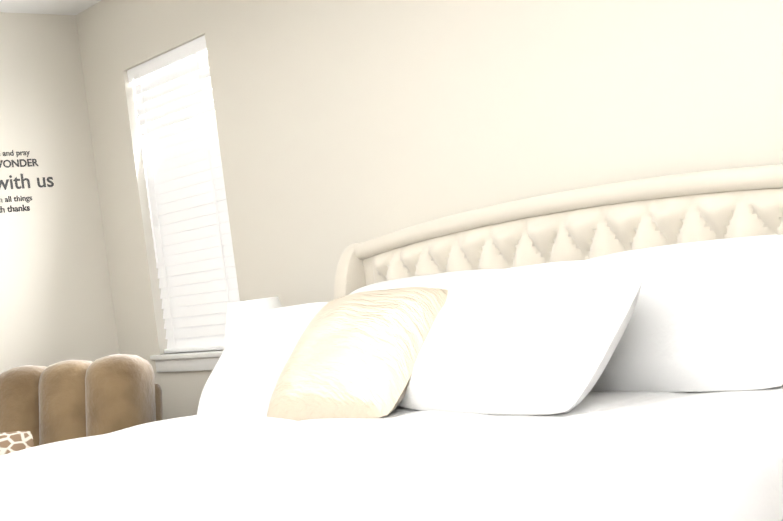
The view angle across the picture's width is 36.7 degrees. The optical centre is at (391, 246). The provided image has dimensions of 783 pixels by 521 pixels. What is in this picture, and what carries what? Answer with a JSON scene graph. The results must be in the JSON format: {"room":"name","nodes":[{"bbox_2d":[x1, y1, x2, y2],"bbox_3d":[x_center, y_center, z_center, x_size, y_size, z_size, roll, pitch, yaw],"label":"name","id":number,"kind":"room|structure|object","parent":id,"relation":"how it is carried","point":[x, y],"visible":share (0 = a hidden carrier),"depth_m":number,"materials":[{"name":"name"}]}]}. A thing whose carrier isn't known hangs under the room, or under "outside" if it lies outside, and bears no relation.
{"room":"bedroom","nodes":[
{"label":"bedroom","id":0,"kind":"room"},
{"bbox_2d":[0,0,100,14],"bbox_3d":[-2.029,-1.255,3.344,4.430,0.120,9.180,-7,-1,-40],"label":"ceiling","id":1,"kind":"structure","parent":0,"point":[66,7],"depth_m":5.85,"materials":[{"name":"white paint"}]},
{"bbox_2d":[0,12,118,373],"bbox_3d":[-3.120,0.360,4.736,4.290,2.740,0.140,-7,-1,-40],"label":"wall","id":2,"kind":"structure","parent":0,"point":[56,303],"depth_m":5.91,"materials":[{"name":"white paint"}]},
{"bbox_2d":[0,205,29,212],"bbox_3d":[-1.914,-0.175,5.723,0.332,0.043,0.002,-7,-1,-40],"label":"decal","id":3,"kind":"object","parent":2,"relation":"attached to","point":[11,207],"visible":1,"depth_m":5.78,"materials":[{"name":"grey plastic"}]},
{"bbox_2d":[3,150,29,156],"bbox_3d":[-1.950,-0.448,5.729,0.404,0.038,0.002,-7,-1,-40],"label":"decal","id":4,"kind":"object","parent":2,"relation":"attached to","point":[4,154],"visible":1,"depth_m":5.82,"materials":[{"name":"grey plastic"}]},
{"bbox_2d":[1,196,31,202],"bbox_3d":[-1.921,-0.223,5.724,0.369,0.038,0.002,-7,-1,-40],"label":"decal","id":5,"kind":"object","parent":2,"relation":"attached to","point":[17,199],"visible":1,"depth_m":5.79,"materials":[{"name":"grey plastic"}]},
{"bbox_2d":[0,159,37,167],"bbox_3d":[-1.942,-0.400,5.729,0.475,0.039,0.002,-7,-1,-40],"label":"decal","id":6,"kind":"object","parent":2,"relation":"attached to","point":[21,165],"visible":1,"depth_m":5.82,"materials":[{"name":"grey plastic"}]},
{"bbox_2d":[0,174,53,189],"bbox_3d":[-1.932,-0.311,5.726,0.612,0.076,0.002,-7,-1,-40],"label":"decal","id":7,"kind":"object","parent":2,"relation":"attached to","point":[22,182],"visible":1,"depth_m":5.82,"materials":[{"name":"grey plastic"}]},
{"bbox_2d":[76,0,782,419],"bbox_3d":[-0.215,-0.030,4.706,0.140,2.740,9.180,-7,-1,-40],"label":"wall","id":8,"kind":"structure","parent":0,"point":[342,124],"depth_m":4.25,"materials":[{"name":"white paint"}]},
{"bbox_2d":[142,53,207,102],"bbox_3d":[-0.888,-0.217,5.537,0.040,1.400,0.770,-7,-1,-40],"label":"window","id":9,"kind":"structure","parent":8,"relation":"in","point":[174,67],"depth_m":5.65,"materials":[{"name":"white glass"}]},
{"bbox_2d":[127,35,239,352],"bbox_3d":[-0.941,-0.212,5.491,0.056,1.398,0.764,-7,-1,-40],"label":"window blind","id":10,"kind":"object","parent":8,"relation":"attached to","point":[197,276],"visible":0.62,"depth_m":5.50,"materials":[{"name":"white plastic"}]},
{"bbox_2d":[132,78,157,262],"bbox_3d":[-1.187,-0.366,5.679,0.007,0.900,0.008,-7,-1,-40],"label":"blind wand","id":11,"kind":"object","parent":10,"relation":"hanging from","point":[145,171],"visible":1,"depth_m":5.66,"materials":[{"name":"white plastic"}]},
{"bbox_2d":[150,350,222,371],"bbox_3d":[-0.850,0.526,5.471,0.130,0.085,0.870,-7,-1,-40],"label":"sill","id":12,"kind":"structure","parent":8,"relation":"attached to","point":[190,361],"depth_m":5.52,"materials":[{"name":"white"}]},
{"bbox_3d":[-0.799,1.416,2.275,4.430,0.060,6.510,-7,-1,-40],"label":"floor carpet","id":13,"kind":"object","parent":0,"visible":0},
{"bbox_2d":[0,354,162,455],"bbox_3d":[-1.422,0.993,4.805,1.120,0.998,1.077,-8,-1,15],"label":"recliner","id":14,"kind":"object","parent":13,"relation":"on","point":[60,401],"visible":0.38,"depth_m":4.99,"materials":[{"name":"brown fabric"}]},
{"bbox_2d":[0,164,782,520],"bbox_3d":[-0.246,0.623,2.833,2.408,1.385,2.276,-7,-1,-40],"label":"bed","id":15,"kind":"object","parent":13,"relation":"on","point":[610,352],"visible":1,"depth_m":2.78,"materials":[{"name":"beige fabric"}]},
{"bbox_2d":[0,368,782,520],"bbox_3d":[-0.299,0.743,2.765,2.229,0.563,2.292,-7,-1,-40],"label":"comforter","id":16,"kind":"object","parent":15,"relation":"on","point":[649,449],"depth_m":2.29,"materials":[{"name":"white fabric"}]},
{"bbox_2d":[509,234,782,395],"bbox_3d":[0.691,0.181,3.011,0.377,0.361,0.921,-7,-1,-40],"label":"pillow","id":17,"kind":"object","parent":15,"relation":"on","point":[707,316],"depth_m":2.80,"materials":[{"name":"white fabric"}]},
{"bbox_3d":[-0.461,1.022,4.519,0.603,0.714,0.560,-7,-1,-40],"label":"nightstand","id":18,"kind":"object","parent":13,"relation":"on","visible":0},
{"bbox_2d":[223,296,281,350],"bbox_3d":[-0.506,0.434,4.571,0.280,0.462,0.280,-7,-1,-40],"label":"lamp","id":19,"kind":"object","parent":18,"relation":"on","point":[240,314],"visible":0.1,"depth_m":4.49,"materials":[{"name":"white fabric"}]}
]}

